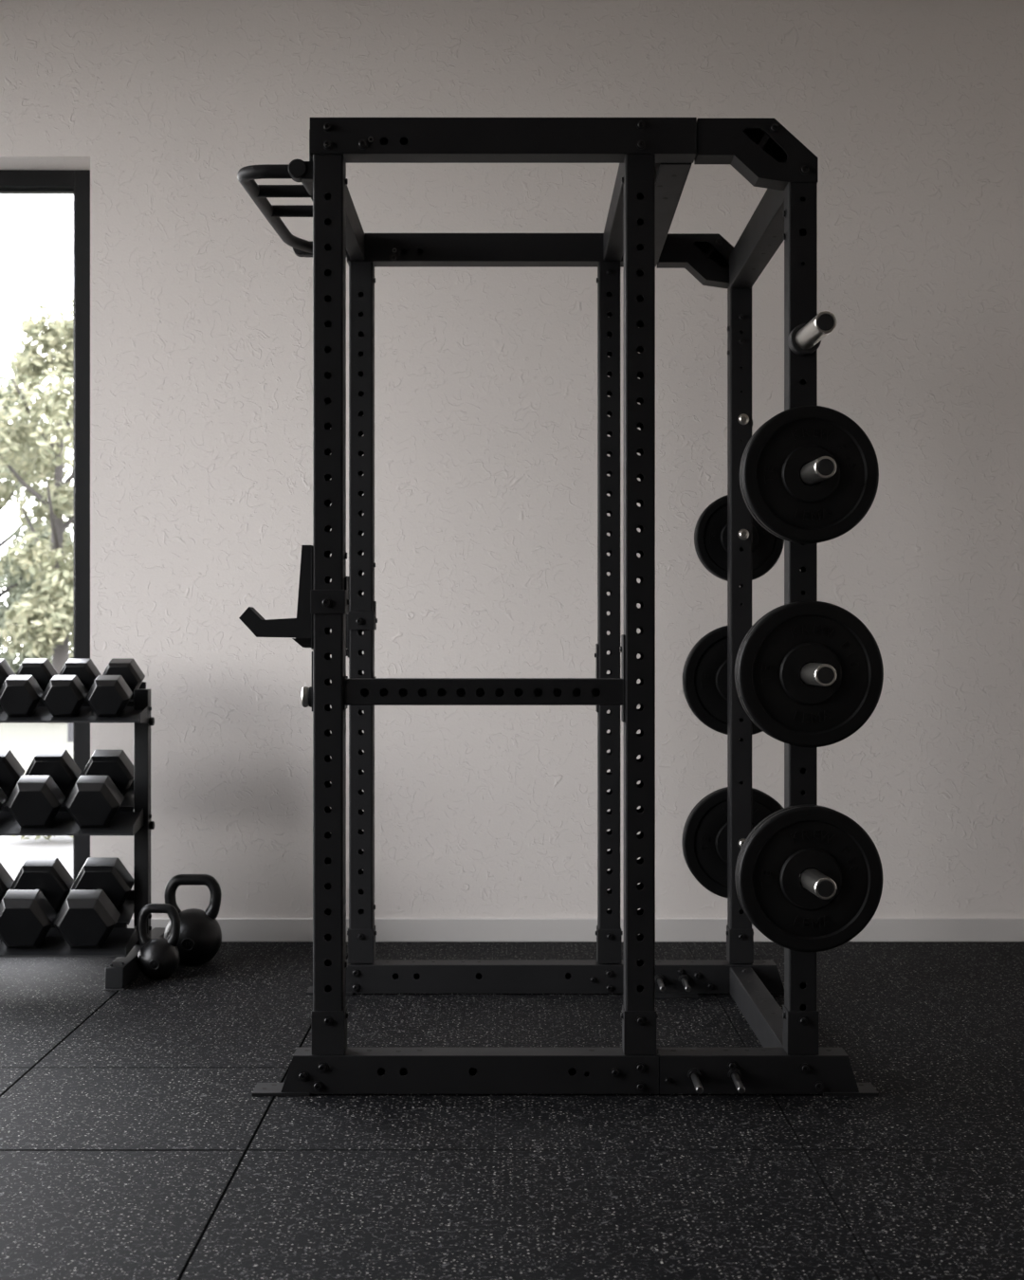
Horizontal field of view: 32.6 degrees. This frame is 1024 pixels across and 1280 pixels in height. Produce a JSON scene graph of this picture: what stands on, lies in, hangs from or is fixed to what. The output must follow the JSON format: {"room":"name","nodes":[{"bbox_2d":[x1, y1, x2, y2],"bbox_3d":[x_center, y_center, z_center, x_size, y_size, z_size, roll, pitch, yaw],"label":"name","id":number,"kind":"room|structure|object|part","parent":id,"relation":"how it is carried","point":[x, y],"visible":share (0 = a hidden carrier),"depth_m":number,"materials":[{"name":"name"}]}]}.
{"room":"gym","nodes":[
{"label":"gym","id":0,"kind":"room"},
{"bbox_2d":[0,0,1023,918],"bbox_3d":[-0.100,-0.738,6.380,7.400,3.620,0.320,0,0,0],"label":"wall","id":1,"kind":"structure","parent":0,"point":[911,112],"depth_m":6.22,"materials":[{"name":"paint"}]},
{"bbox_2d":[0,169,90,881],"bbox_3d":[-2.400,-0.334,6.435,1.860,2.811,0.070,0,0,0],"label":"window","id":2,"kind":"structure","parent":1,"relation":"in","point":[77,182],"depth_m":6.40,"materials":[{"name":"black metal"}]},
{"bbox_2d":[127,918,1023,941],"bbox_3d":[0.956,1.030,6.213,4.887,0.082,0.014,0,0,0],"label":"baseboard","id":3,"kind":"structure","parent":1,"relation":"attached to","point":[232,929],"depth_m":6.21,"materials":[{"name":"grey paint"}]},
{"bbox_2d":[0,941,1023,1279],"bbox_3d":[-0.100,1.132,1.870,7.400,0.120,9.340,0,0,0],"label":"floor","id":4,"kind":"structure","parent":0,"point":[136,1143],"depth_m":3.76,"materials":[{"name":"rubber"}]},
{"bbox_2d":[0,681,165,990],"bbox_3d":[-1.546,0.608,5.728,0.727,0.929,0.755,0,0,0],"label":"dumbbell rack","id":5,"kind":"object","parent":4,"relation":"on","point":[133,816],"visible":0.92,"depth_m":5.68,"materials":[{"name":"black metal"}]},
{"bbox_2d":[0,862,14,902],"bbox_3d":[-1.742,0.844,5.637,0.198,0.258,0.363,0,0,0],"label":"dumbbell","id":6,"kind":"object","parent":5,"relation":"on","point":[6,880],"visible":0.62,"depth_m":5.72,"materials":[{"name":"black rubber"}]},
{"bbox_2d":[0,658,15,689],"bbox_3d":[-1.742,0.155,5.776,0.143,0.186,0.302,0,0,0],"label":"dumbbell","id":7,"kind":"object","parent":5,"relation":"on","point":[6,670],"visible":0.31,"depth_m":5.84,"materials":[{"name":"black metal"}]},
{"bbox_2d":[0,749,24,811],"bbox_3d":[-1.722,0.485,5.735,0.180,0.238,0.340,0,0,0],"label":"dumbbell","id":8,"kind":"object","parent":5,"relation":"on","point":[11,770],"visible":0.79,"depth_m":5.80,"materials":[{"name":"black rubber"}]},
{"bbox_2d":[0,658,58,716],"bbox_3d":[-1.597,0.155,5.776,0.143,0.186,0.302,0,0,0],"label":"dumbbell","id":9,"kind":"object","parent":5,"relation":"on","point":[21,693],"visible":0.9,"depth_m":5.65,"materials":[{"name":"black rubber"}]},
{"bbox_2d":[0,857,73,948],"bbox_3d":[-1.543,0.844,5.637,0.198,0.258,0.363,0,0,0],"label":"dumbbell","id":10,"kind":"object","parent":5,"relation":"on","point":[28,909],"visible":1,"depth_m":5.51,"materials":[{"name":"black rubber"}]},
{"bbox_2d":[5,749,81,827],"bbox_3d":[-1.534,0.485,5.735,0.180,0.238,0.340,0,0,0],"label":"dumbbell","id":11,"kind":"object","parent":5,"relation":"on","point":[37,797],"visible":1,"depth_m":5.61,"materials":[{"name":"black rubber"}]},
{"bbox_2d":[0,890,138,957],"bbox_3d":[-1.552,0.915,5.661,0.684,0.160,0.358,0,0,0],"label":"tray","id":12,"kind":"object","parent":5,"relation":"on","point":[122,941],"depth_m":5.55,"materials":[{"name":"black metal"}]},
{"bbox_2d":[40,658,101,716],"bbox_3d":[-1.452,0.155,5.776,0.143,0.186,0.302,0,0,0],"label":"dumbbell","id":13,"kind":"object","parent":5,"relation":"on","point":[64,695],"visible":0.94,"depth_m":5.65,"materials":[{"name":"black rubber"}]},
{"bbox_2d":[0,779,144,835],"bbox_3d":[-1.552,0.549,5.757,0.684,0.153,0.339,0,0,0],"label":"tray","id":14,"kind":"object","parent":5,"relation":"on","point":[129,818],"depth_m":5.67,"materials":[{"name":"black metal"}]},
{"bbox_2d":[0,681,147,722],"bbox_3d":[-1.546,0.208,5.790,0.697,0.130,0.317,0,0,0],"label":"tray","id":15,"kind":"object","parent":5,"relation":"on","point":[136,710],"depth_m":5.69,"materials":[{"name":"black metal"}]},
{"bbox_2d":[53,857,133,948],"bbox_3d":[-1.343,0.844,5.637,0.198,0.258,0.363,0,0,0],"label":"dumbbell","id":16,"kind":"object","parent":5,"relation":"on","point":[89,913],"visible":1,"depth_m":5.50,"materials":[{"name":"black rubber"}]},
{"bbox_2d":[64,749,133,827],"bbox_3d":[-1.345,0.485,5.735,0.180,0.238,0.340,0,0,0],"label":"dumbbell","id":17,"kind":"object","parent":5,"relation":"on","point":[99,793],"visible":0.97,"depth_m":5.60,"materials":[{"name":"black rubber"}]},
{"bbox_2d":[85,658,145,716],"bbox_3d":[-1.308,0.155,5.776,0.143,0.186,0.302,0,0,0],"label":"dumbbell","id":18,"kind":"object","parent":5,"relation":"on","point":[110,693],"visible":0.98,"depth_m":5.65,"materials":[{"name":"black rubber"}]},
{"bbox_3d":[-1.220,0.582,5.775,0.047,0.840,0.050,0,0,0],"label":"post","id":19,"kind":"part","parent":5,"relation":"part of","materials":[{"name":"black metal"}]},
{"bbox_3d":[-1.189,0.612,5.775,0.014,0.028,0.028,0,0,0],"label":"knob","id":20,"kind":"part","parent":5,"relation":"part of","materials":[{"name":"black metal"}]},
{"bbox_3d":[-1.189,0.269,5.775,0.014,0.028,0.028,0,0,0],"label":"knob","id":21,"kind":"part","parent":5,"relation":"part of","materials":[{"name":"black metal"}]},
{"bbox_2d":[136,903,180,978],"bbox_3d":[-1.123,0.955,5.560,0.133,0.234,0.134,0,0,28],"label":"kettlebell","id":22,"kind":"object","parent":4,"relation":"on","point":[157,958],"visible":1,"depth_m":5.53,"materials":[{"name":"black metal"}]},
{"bbox_3d":[-1.123,0.909,5.560,0.138,0.143,0.037,0,0,0],"label":"handle","id":23,"kind":"part","parent":22,"relation":"part of","materials":[{"name":"black metal"}]},
{"bbox_2d":[164,874,221,965],"bbox_3d":[-1.058,0.924,5.799,0.190,0.296,0.192,0,0,0],"label":"kettlebell","id":24,"kind":"object","parent":4,"relation":"on","point":[200,936],"visible":0.84,"depth_m":5.76,"materials":[{"name":"black metal"}]},
{"bbox_3d":[-1.058,0.858,5.800,0.189,0.163,0.046,0,0,0],"label":"handle","id":25,"kind":"part","parent":24,"relation":"part of","materials":[{"name":"black metal"}]},
{"bbox_2d":[237,117,878,1096],"bbox_3d":[0.095,-0.079,4.746,1.554,2.302,1.748,0,0,0],"label":"power rack","id":26,"kind":"object","parent":4,"relation":"on","point":[655,156],"visible":0.98,"depth_m":4.13,"materials":[{"name":"black metal"}]},
{"bbox_3d":[-0.543,1.068,4.158,0.137,0.008,0.096,0,0,0],"label":"foot plate","id":27,"kind":"part","parent":26,"relation":"part of","materials":[{"name":"black metal"}]},
{"bbox_2d":[238,545,349,649],"bbox_3d":[-0.515,-0.101,4.151,0.257,0.246,0.088,0,0,0],"label":"cup","id":28,"kind":"object","parent":26,"relation":"on","point":[322,604],"depth_m":4.12,"materials":[{"name":"black metal"}]},
{"bbox_3d":[-0.490,0.135,4.157,0.016,0.049,0.049,0,0,0],"label":"chrome knob","id":29,"kind":"part","parent":26,"relation":"part of","materials":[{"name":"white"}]},
{"bbox_3d":[-0.504,-1.153,4.745,0.026,0.101,1.147,0,0,0],"label":"rail","id":30,"kind":"part","parent":26,"relation":"part of","materials":[{"name":"black metal"}]},
{"bbox_3d":[-0.551,1.068,5.327,0.142,0.008,0.096,0,0,0],"label":"foot plate","id":31,"kind":"part","parent":26,"relation":"part of","materials":[{"name":"black metal"}]},
{"bbox_2d":[346,576,377,657],"bbox_3d":[-0.539,-0.070,5.320,0.257,0.246,0.088,0,0,0],"label":"cup","id":32,"kind":"object","parent":26,"relation":"on","point":[361,616],"depth_m":5.29,"materials":[{"name":"black metal"}]},
{"bbox_3d":[0.480,1.070,5.277,0.160,0.004,0.096,0,0,0],"label":"foot plate","id":33,"kind":"part","parent":26,"relation":"part of","materials":[{"name":"black metal"}]},
{"bbox_2d":[682,625,762,734],"bbox_3d":[0.704,0.125,5.426,0.346,0.346,0.055,0,0,0],"label":"bumper plate","id":34,"kind":"object","parent":26,"relation":"on","point":[704,672],"visible":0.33,"depth_m":5.40,"materials":[{"name":"black rubber"}]},
{"bbox_2d":[681,786,784,897],"bbox_3d":[0.704,0.629,5.426,0.348,0.348,0.055,0,0,0],"label":"bumper plate","id":35,"kind":"object","parent":26,"relation":"on","point":[704,832],"visible":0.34,"depth_m":5.40,"materials":[{"name":"black rubber"}]},
{"bbox_2d":[694,494,784,581],"bbox_3d":[0.704,-0.316,5.426,0.274,0.274,0.055,0,0,0],"label":"bumper plate","id":36,"kind":"object","parent":26,"relation":"on","point":[710,533],"visible":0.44,"depth_m":5.40,"materials":[{"name":"black rubber"}]},
{"bbox_3d":[0.807,1.068,5.327,0.125,0.008,0.096,0,0,0],"label":"foot plate","id":37,"kind":"part","parent":26,"relation":"part of","materials":[{"name":"black metal"}]},
{"bbox_2d":[734,601,883,747],"bbox_3d":[0.688,0.079,4.055,0.338,0.338,0.060,0,0,-2],"label":"bumper plate","id":38,"kind":"object","parent":26,"relation":"on","point":[771,657],"visible":0.95,"depth_m":4.03,"materials":[{"name":"black rubber"}]},
{"bbox_2d":[734,804,883,951],"bbox_3d":[0.688,0.552,4.055,0.336,0.336,0.060,0,0,-2],"label":"bumper plate","id":39,"kind":"object","parent":26,"relation":"on","point":[772,860],"visible":0.93,"depth_m":4.03,"materials":[{"name":"black rubber"}]},
{"bbox_2d":[739,405,878,543],"bbox_3d":[0.688,-0.382,4.055,0.316,0.316,0.060,0,0,-2],"label":"bumper plate","id":40,"kind":"object","parent":26,"relation":"on","point":[773,489],"visible":0.96,"depth_m":4.03,"materials":[{"name":"black rubber"}]},
{"bbox_3d":[0.797,1.068,4.158,0.130,0.008,0.096,0,0,0],"label":"foot plate","id":41,"kind":"part","parent":26,"relation":"part of","materials":[{"name":"black metal"}]},
{"label":"outside","id":42,"kind":"structure","parent":0,"visible":0},
{"bbox_2d":[0,722,73,775],"bbox_3d":[-10.000,1.397,35.000,100.000,0.250,110.000,0,0,0],"label":"ground","id":43,"kind":"structure","parent":42,"point":[24,740],"depth_m":22.45,"materials":[{"name":"white"}]},
{"bbox_2d":[0,294,73,674],"bbox_3d":[-7.014,-1.959,27.123,3.070,6.572,2.874,0,0,14],"label":"broadleaf tree","id":44,"kind":"object","parent":43,"relation":"on","point":[55,499],"visible":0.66,"depth_m":26.52,"materials":[{"name":"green plant"}]},
{"bbox_2d":[0,366,73,654],"bbox_3d":[-9.269,-1.739,30.668,3.087,6.132,3.449,0,0,-36],"label":"broadleaf tree","id":45,"kind":"object","parent":43,"relation":"on","point":[17,585],"visible":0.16,"depth_m":30.16,"materials":[{"name":"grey plant"}]},
{"bbox_2d":[0,540,73,675],"bbox_3d":[-9.281,-0.474,34.851,14.357,4.380,2.858,0,0,0],"label":"hedge","id":46,"kind":"object","parent":43,"relation":"on","point":[22,657],"visible":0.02,"depth_m":34.62,"materials":[{"name":"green plant"}]},
{"bbox_2d":[67,722,73,741],"bbox_3d":[-5.520,0.827,21.900,0.090,0.990,0.090,0,0,0],"label":"fence post","id":47,"kind":"object","parent":43,"relation":"on","point":[69,724],"visible":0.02,"depth_m":21.86,"materials":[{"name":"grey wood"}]},
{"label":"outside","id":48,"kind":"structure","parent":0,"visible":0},
{"bbox_2d":[0,835,73,879],"bbox_3d":[-4.500,1.392,-4.100,19.000,0.260,31.800,0,0,0],"label":"patio","id":49,"kind":"structure","parent":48,"point":[14,851],"depth_m":10.51,"materials":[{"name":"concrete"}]},
{"bbox_2d":[11,835,73,840],"bbox_3d":[-2.834,1.112,10.984,0.708,0.313,0.577,0,0,0],"label":"shrub","id":50,"kind":"object","parent":49,"relation":"on","point":[22,836],"visible":0.02,"depth_m":10.85,"materials":[{"name":"green plant"}]}
]}

